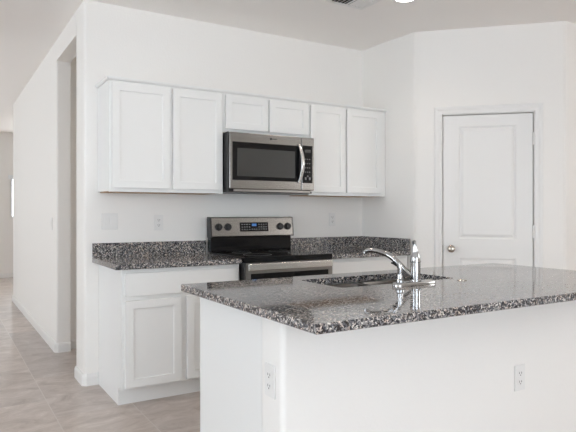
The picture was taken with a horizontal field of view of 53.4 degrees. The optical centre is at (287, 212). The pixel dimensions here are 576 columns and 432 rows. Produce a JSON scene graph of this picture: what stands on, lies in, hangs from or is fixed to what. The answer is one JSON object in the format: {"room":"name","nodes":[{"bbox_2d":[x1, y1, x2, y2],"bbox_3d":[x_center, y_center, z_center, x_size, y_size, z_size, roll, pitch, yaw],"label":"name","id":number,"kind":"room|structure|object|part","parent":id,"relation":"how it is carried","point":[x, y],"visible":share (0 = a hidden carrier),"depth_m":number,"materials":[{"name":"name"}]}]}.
{"room":"kitchen","nodes":[
{"label":"kitchen","id":0,"kind":"room"},
{"bbox_2d":[0,132,12,272],"bbox_3d":[-5.080,-0.140,11.118,10.100,2.753,0.120,0,0,-31],"label":"wall","id":1,"kind":"structure","parent":0,"point":[6,139],"depth_m":10.88,"materials":[{"name":"white paint"}]},
{"bbox_2d":[0,273,12,277],"bbox_3d":[-5.045,1.194,11.060,10.100,0.085,0.014,0,0,-31],"label":"baseboard","id":2,"kind":"structure","parent":1,"relation":"attached to","point":[2,275],"depth_m":10.87,"materials":[{"name":"white paint"}]},
{"bbox_2d":[9,179,12,218],"bbox_3d":[-4.779,-0.289,11.295,1.300,0.820,0.050,0,0,-31],"label":"window","id":3,"kind":"structure","parent":1,"relation":"in","point":[10,180],"depth_m":10.95,"materials":[{"name":"white paint"}]},
{"bbox_2d":[13,12,75,342],"bbox_3d":[-2.680,-0.140,6.220,0.120,2.753,4.365,0,0,-31],"label":"wall","id":4,"kind":"structure","parent":0,"point":[42,110],"depth_m":5.58,"materials":[{"name":"white paint"}]},
{"bbox_2d":[12,295,70,352],"bbox_3d":[-2.908,1.194,6.579,0.134,0.085,3.535,0,0,-31],"label":"baseboard","id":5,"kind":"structure","parent":4,"relation":"attached to","point":[64,346],"depth_m":5.59,"materials":[{"name":"white paint"}]},
{"bbox_2d":[71,57,75,338],"bbox_3d":[-0.657,-0.140,5.421,2.510,2.753,1.230,0,0,-31],"label":"wall","id":6,"kind":"structure","parent":0,"point":[73,63],"depth_m":5.21,"materials":[{"name":"white paint"}]},
{"bbox_2d":[71,339,75,348],"bbox_3d":[-0.965,1.194,5.804,2.378,0.085,0.014,0,0,-31],"label":"baseboard","id":7,"kind":"structure","parent":6,"relation":"attached to","point":[73,341],"depth_m":5.20,"materials":[{"name":"white paint"}]},
{"bbox_2d":[0,277,199,431],"bbox_3d":[-0.940,1.296,4.296,10.340,0.120,16.080,0,0,-31],"label":"floor","id":8,"kind":"structure","parent":0,"point":[40,391],"depth_m":3.79,"materials":[{"name":"tile"}]},
{"bbox_2d":[99,264,238,404],"bbox_3d":[-0.848,0.797,4.074,0.826,0.878,0.630,0,0,-31],"label":"base cabinet","id":9,"kind":"object","parent":8,"relation":"on","point":[149,328],"visible":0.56,"depth_m":3.75,"materials":[{"name":"white paint"}]},
{"bbox_3d":[-0.867,0.834,3.705,0.370,0.548,0.019,0,0,-31],"label":"door","id":10,"kind":"part","parent":9,"relation":"part of","materials":[{"name":"white paint"}]},
{"bbox_2d":[92,240,241,269],"bbox_3d":[-0.863,0.289,4.056,0.872,0.138,0.649,0,0,-31],"label":"countertop","id":11,"kind":"structure","parent":9,"relation":"on","point":[162,254],"depth_m":4.12,"materials":[{"name":"grey stone"}]},
{"bbox_3d":[-0.689,0.459,3.814,0.789,0.145,0.020,0,0,-31],"label":"drawer","id":12,"kind":"part","parent":9,"relation":"part of","materials":[{"name":"white paint"}]},
{"bbox_3d":[-0.513,0.834,3.920,0.379,0.548,0.019,0,0,-31],"label":"door","id":13,"kind":"part","parent":9,"relation":"part of","materials":[{"name":"white paint"}]},
{"bbox_2d":[207,217,332,279],"bbox_3d":[-0.132,0.636,4.430,0.758,1.201,0.714,0,0,-31],"label":"electric range","id":14,"kind":"object","parent":8,"relation":"on","point":[240,236],"visible":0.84,"depth_m":4.52,"materials":[{"name":"silver metal"}]},
{"bbox_3d":[-0.540,0.115,4.505,0.058,0.058,0.031,0,0,-31],"label":"knob","id":15,"kind":"part","parent":14,"relation":"part of","materials":[{"name":"black plastic"}]},
{"bbox_3d":[-0.472,0.115,4.546,0.058,0.058,0.031,0,0,-31],"label":"knob","id":16,"kind":"part","parent":14,"relation":"part of","materials":[{"name":"black plastic"}]},
{"bbox_3d":[-0.308,0.778,3.994,0.004,0.856,0.052,0,0,-31],"label":"trim","id":17,"kind":"part","parent":14,"relation":"part of","materials":[{"name":"black plastic"}]},
{"bbox_3d":[-0.294,0.116,4.702,0.742,0.158,0.076,0,0,-31],"label":"control panel","id":18,"kind":"part","parent":14,"relation":"part of","materials":[{"name":"metal"}]},
{"bbox_2d":[210,249,331,262],"bbox_3d":[-0.139,0.332,4.431,0.748,0.041,0.610,0,0,-31],"label":"cooktop","id":19,"kind":"object","parent":14,"relation":"in","point":[247,255],"depth_m":4.27,"materials":[{"name":"black glass"}]},
{"bbox_3d":[-0.060,0.115,4.796,0.058,0.058,0.031,0,0,-31],"label":"knob","id":20,"kind":"part","parent":14,"relation":"part of","materials":[{"name":"black plastic"}]},
{"bbox_3d":[0.002,0.115,4.834,0.058,0.058,0.031,0,0,-31],"label":"knob","id":21,"kind":"part","parent":14,"relation":"part of","materials":[{"name":"black plastic"}]},
{"bbox_3d":[0.012,0.692,4.183,0.744,0.678,0.038,0,0,-31],"label":"oven door","id":22,"kind":"part","parent":14,"relation":"part of","materials":[{"name":"metal"}]},
{"bbox_3d":[0.023,0.379,4.136,0.706,0.047,0.052,0,0,-31],"label":"oven handle","id":23,"kind":"part","parent":14,"relation":"part of","materials":[{"name":"metal"}]},
{"bbox_2d":[200,278,409,431],"bbox_3d":[0.580,0.797,2.833,1.940,0.878,0.595,0,0,-31],"label":"base cabinet","id":24,"kind":"object","parent":8,"relation":"on","point":[230,338],"visible":0.11,"depth_m":2.31,"materials":[{"name":"white paint"}]},
{"bbox_2d":[181,263,575,334],"bbox_3d":[0.697,0.338,2.659,2.100,0.031,1.083,0,0,-31],"label":"countertop","id":25,"kind":"structure","parent":24,"relation":"on","point":[305,303],"depth_m":2.28,"materials":[{"name":"stone"}]},
{"bbox_2d":[328,279,408,287],"bbox_3d":[0.439,0.456,2.776,0.732,0.193,0.366,0,0,-31],"label":"sink","id":26,"kind":"object","parent":25,"relation":"in","point":[384,281],"visible":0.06,"depth_m":2.94,"materials":[{"name":"grey metal"}]},
{"bbox_3d":[0.281,0.456,2.680,0.362,0.193,0.366,0,0,-31],"label":"bowl","id":27,"kind":"part","parent":26,"relation":"part of","materials":[{"name":"grey metal"}]},
{"bbox_3d":[0.597,0.441,2.872,0.362,0.163,0.366,0,0,-31],"label":"bowl","id":28,"kind":"part","parent":26,"relation":"part of","materials":[{"name":"grey metal"}]},
{"bbox_2d":[363,240,435,286],"bbox_3d":[0.511,0.223,2.642,0.240,0.198,0.253,0,0,-31],"label":"kitchen faucet","id":29,"kind":"object","parent":25,"relation":"on","point":[414,273],"visible":0.92,"depth_m":2.55,"materials":[{"name":"silver metal"}]},
{"bbox_3d":[0.454,0.231,2.617,0.251,0.135,0.050,0,0,30],"label":"spout","id":30,"kind":"part","parent":29,"relation":"part of","materials":[{"name":"silver metal"}]},
{"bbox_2d":[391,258,403,282],"bbox_3d":[0.481,0.251,2.514,0.057,0.108,0.038,0,0,6],"label":"sprayer","id":31,"kind":"object","parent":29,"relation":"on","point":[396,262],"visible":1,"depth_m":2.50,"materials":[{"name":"silver metal"}]},
{"bbox_3d":[0.563,0.314,2.557,0.240,0.016,0.056,0,0,-31],"label":"deck plate","id":32,"kind":"part","parent":29,"relation":"part of","materials":[{"name":"silver metal"}]},
{"bbox_3d":[0.569,0.156,2.561,0.029,0.066,0.030,0,0,25],"label":"lever","id":33,"kind":"part","parent":29,"relation":"part of","materials":[{"name":"silver metal"}]},
{"bbox_2d":[409,251,420,281],"bbox_3d":[0.569,0.237,2.561,0.053,0.136,0.053,0,0,-31],"label":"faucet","id":34,"kind":"object","parent":29,"relation":"on","point":[415,262],"depth_m":2.54,"materials":[{"name":"silver metal"}]},
{"bbox_2d":[332,255,406,273],"bbox_3d":[0.506,0.797,4.896,0.826,0.878,0.630,0,0,-31],"label":"base cabinet","id":35,"kind":"object","parent":8,"relation":"on","point":[366,264],"visible":0.04,"depth_m":4.60,"materials":[{"name":"white paint"}]},
{"bbox_2d":[291,236,409,258],"bbox_3d":[0.509,0.289,4.888,0.828,0.138,0.649,0,0,-31],"label":"countertop","id":36,"kind":"structure","parent":35,"relation":"on","point":[347,246],"depth_m":5.03,"materials":[{"name":"grey stone"}]},
{"bbox_3d":[0.653,0.741,4.654,0.826,0.766,0.018,0,0,-31],"label":"frame","id":37,"kind":"part","parent":35,"relation":"part of","materials":[{"name":"white paint"}]},
{"bbox_2d":[76,0,361,373],"bbox_3d":[-0.401,-0.140,4.883,2.630,2.753,0.285,0,0,-31],"label":"wall","id":38,"kind":"structure","parent":0,"point":[112,40],"depth_m":4.44,"materials":[{"name":"white paint"}]},
{"bbox_2d":[74,366,98,385],"bbox_3d":[-1.480,1.194,4.228,0.134,0.085,0.314,0,0,-31],"label":"baseboard","id":39,"kind":"structure","parent":38,"relation":"attached to","point":[91,379],"depth_m":4.10,"materials":[{"name":"white paint"}]},
{"bbox_2d":[101,213,117,229],"bbox_3d":[-1.296,0.064,4.166,0.118,0.117,0.011,0,0,-31],"label":"light switch","id":40,"kind":"object","parent":38,"relation":"attached to","point":[108,220],"visible":1,"depth_m":4.17,"materials":[{"name":"white plastic"}]},
{"bbox_2d":[92,240,205,257],"bbox_3d":[-1.026,0.271,4.324,0.872,0.102,0.020,0,0,-31],"label":"backsplash","id":41,"kind":"structure","parent":38,"relation":"attached to","point":[199,246],"depth_m":4.30,"materials":[{"name":"stone"}]},
{"bbox_2d":[154,215,162,229],"bbox_3d":[-0.983,0.076,4.358,0.072,0.117,0.008,0,0,-31],"label":"wall outlet","id":42,"kind":"object","parent":38,"relation":"attached to","point":[158,219],"visible":1,"depth_m":4.35,"materials":[{"name":"white plastic"}]},
{"bbox_2d":[98,79,222,194],"bbox_3d":[-0.923,-0.518,4.193,0.836,0.752,0.352,0,0,-31],"label":"upper cabinet","id":43,"kind":"object","parent":38,"relation":"attached to","point":[153,139],"visible":1,"depth_m":4.02,"materials":[{"name":"white paint"}]},
{"bbox_3d":[-1.008,-0.521,3.947,0.404,0.709,0.019,0,0,-31],"label":"door","id":44,"kind":"part","parent":43,"relation":"part of","materials":[{"name":"white paint"}]},
{"bbox_3d":[-0.936,-0.145,4.214,0.803,0.005,0.296,0,0,-31],"label":"panel","id":45,"kind":"part","parent":43,"relation":"part of","materials":[{"name":"beige wood"}]},
{"bbox_3d":[-0.654,-0.521,4.162,0.382,0.709,0.019,0,0,-31],"label":"door","id":46,"kind":"part","parent":43,"relation":"part of","materials":[{"name":"white paint"}]},
{"bbox_2d":[95,75,385,111],"bbox_3d":[-0.256,-0.905,4.601,2.433,0.020,0.345,0,0,-31],"label":"crown molding","id":47,"kind":"structure","parent":43,"relation":"attached to","point":[107,77],"depth_m":4.29,"materials":[{"name":"white paint"}]},
{"bbox_2d":[223,93,307,137],"bbox_3d":[-0.239,-0.748,4.608,0.763,0.292,0.352,0,0,-31],"label":"upper cabinet","id":48,"kind":"object","parent":38,"relation":"attached to","point":[241,113],"visible":0.82,"depth_m":4.44,"materials":[{"name":"white paint"}]},
{"bbox_3d":[-0.313,-0.751,4.369,0.358,0.250,0.019,0,0,-31],"label":"door","id":49,"kind":"part","parent":48,"relation":"part of","materials":[{"name":"white paint"}]},
{"bbox_2d":[223,131,313,194],"bbox_3d":[-0.207,-0.375,4.552,0.757,0.446,0.474,0,0,-31],"label":"microwave","id":50,"kind":"object","parent":48,"relation":"attached to","point":[264,164],"visible":0.98,"depth_m":4.38,"materials":[{"name":"silver metal"}]},
{"bbox_3d":[-0.448,-0.381,4.227,0.008,0.431,0.038,0,0,-31],"label":"trim","id":51,"kind":"part","parent":50,"relation":"part of","materials":[{"name":"black plastic"}]},
{"bbox_3d":[-0.152,-0.384,4.375,0.599,0.284,0.002,0,0,-31],"label":"door glass","id":52,"kind":"part","parent":50,"relation":"part of","materials":[{"name":"black glass"}]},
{"bbox_3d":[0.103,-0.386,4.498,0.060,0.304,0.032,0,0,38],"label":"door handle","id":53,"kind":"part","parent":50,"relation":"part of","materials":[{"name":"metal"}]},
{"bbox_3d":[0.147,-0.386,4.584,0.118,0.420,0.044,0,0,-31],"label":"control panel","id":54,"kind":"part","parent":50,"relation":"part of","materials":[{"name":"metal"}]},
{"bbox_3d":[0.155,-0.383,4.561,0.096,0.298,0.002,0,0,-31],"label":"keypad glass","id":55,"kind":"part","parent":50,"relation":"part of","materials":[{"name":"black glass"}]},
{"bbox_3d":[0.008,-0.751,4.563,0.361,0.250,0.019,0,0,-31],"label":"door","id":56,"kind":"part","parent":48,"relation":"part of","materials":[{"name":"white paint"}]},
{"bbox_2d":[291,236,361,249],"bbox_3d":[0.346,0.271,5.157,0.828,0.102,0.020,0,0,-31],"label":"backsplash","id":57,"kind":"structure","parent":38,"relation":"attached to","point":[347,241],"depth_m":5.14,"materials":[{"name":"stone"}]},
{"bbox_2d":[329,213,334,225],"bbox_3d":[0.402,0.061,5.199,0.072,0.117,0.008,0,0,-31],"label":"wall outlet","id":58,"kind":"object","parent":38,"relation":"attached to","point":[331,215],"visible":1,"depth_m":5.19,"materials":[{"name":"white plastic"}]},
{"bbox_2d":[288,103,384,196],"bbox_3d":[0.437,-0.518,5.019,0.816,0.752,0.352,0,0,-31],"label":"upper cabinet","id":59,"kind":"object","parent":38,"relation":"attached to","point":[349,143],"visible":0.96,"depth_m":4.86,"materials":[{"name":"white paint"}]},
{"bbox_3d":[0.332,-0.521,4.761,0.349,0.709,0.019,0,0,-31],"label":"door","id":60,"kind":"part","parent":59,"relation":"part of","materials":[{"name":"white paint"}]},
{"bbox_3d":[0.424,-0.145,5.040,0.784,0.005,0.296,0,0,-31],"label":"panel","id":61,"kind":"part","parent":59,"relation":"part of","materials":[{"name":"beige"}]},
{"bbox_3d":[0.657,-0.521,4.957,0.372,0.709,0.019,0,0,-31],"label":"door","id":62,"kind":"part","parent":59,"relation":"part of","materials":[{"name":"white paint"}]},
{"bbox_2d":[0,0,575,132],"bbox_3d":[-0.940,-1.577,4.296,10.340,0.120,16.080,0,0,-31],"label":"ceiling","id":63,"kind":"structure","parent":0,"point":[29,29],"depth_m":4.48,"materials":[{"name":"white paint"}]},
{"bbox_2d":[325,0,381,9],"bbox_3d":[0.494,-1.511,4.044,0.330,0.010,0.330,0,0,-31],"label":"ceiling vent","id":64,"kind":"object","parent":63,"relation":"in","point":[357,4],"visible":1,"depth_m":4.13,"materials":[{"name":"white metal"}]},
{"bbox_2d":[392,0,416,2],"bbox_3d":[0.831,-1.514,4.049,0.192,0.004,0.192,0,0,-31],"label":"recessed light","id":65,"kind":"object","parent":63,"relation":"in","point":[396,1],"visible":1,"depth_m":4.11,"materials":[{"name":"white paint"}]},
{"bbox_2d":[362,32,415,268],"bbox_3d":[0.935,-0.140,5.131,0.148,2.753,0.677,0,0,-31],"label":"wall","id":66,"kind":"structure","parent":0,"point":[388,68],"depth_m":5.01,"materials":[{"name":"white paint"}]},
{"bbox_2d":[262,300,575,431],"bbox_3d":[0.772,0.797,2.517,1.940,0.878,0.141,0,0,-31],"label":"wall","id":67,"kind":"structure","parent":0,"point":[455,373],"depth_m":2.31,"materials":[{"name":"white paint"}]},
{"bbox_2d":[265,362,274,399],"bbox_3d":[-0.065,0.591,2.017,0.008,0.117,0.072,0,0,-31],"label":"wall outlet","id":68,"kind":"object","parent":67,"relation":"attached to","point":[269,368],"visible":1,"depth_m":2.01,"materials":[{"name":"white plastic"}]},
{"bbox_2d":[267,371,271,378],"bbox_3d":[-0.067,0.572,2.016,0.001,0.027,0.033,0,0,-31],"label":"receptacle","id":69,"kind":"object","parent":68,"relation":"attached to","point":[269,373],"depth_m":2.01,"materials":[{"name":"grey plastic"}]},
{"bbox_2d":[267,382,271,390],"bbox_3d":[-0.067,0.611,2.016,0.001,0.027,0.033,0,0,-31],"label":"receptacle","id":70,"kind":"object","parent":68,"relation":"attached to","point":[269,384],"depth_m":2.01,"materials":[{"name":"grey plastic"}]},
{"bbox_2d":[514,364,524,391],"bbox_3d":[1.052,0.748,2.599,0.072,0.117,0.008,0,0,-31],"label":"wall outlet","id":71,"kind":"object","parent":67,"relation":"attached to","point":[519,370],"visible":1,"depth_m":2.59,"materials":[{"name":"white plastic"}]},
{"bbox_2d":[416,21,563,268],"bbox_3d":[1.649,-0.140,4.734,1.153,2.753,0.120,0,0,14],"label":"wall","id":72,"kind":"structure","parent":0,"point":[521,63],"depth_m":4.67,"materials":[{"name":"white paint"}]},
{"bbox_2d":[434,103,542,266],"bbox_3d":[1.635,0.180,4.707,0.842,2.112,0.176,0,0,14],"label":"door","id":73,"kind":"structure","parent":72,"relation":"in","point":[488,159],"depth_m":4.69,"materials":[{"name":"white paint"}]},
{"bbox_3d":[1.346,0.300,4.723,0.062,0.062,0.069,0,0,14],"label":"knob","id":74,"kind":"part","parent":73,"relation":"part of","materials":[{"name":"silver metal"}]},
{"bbox_2d":[564,21,575,269],"bbox_3d":[3.115,-0.140,5.167,2.264,2.753,0.122,0,0,-31],"label":"wall","id":75,"kind":"structure","parent":0,"point":[569,28],"depth_m":4.57,"materials":[{"name":"white paint"}]}
]}

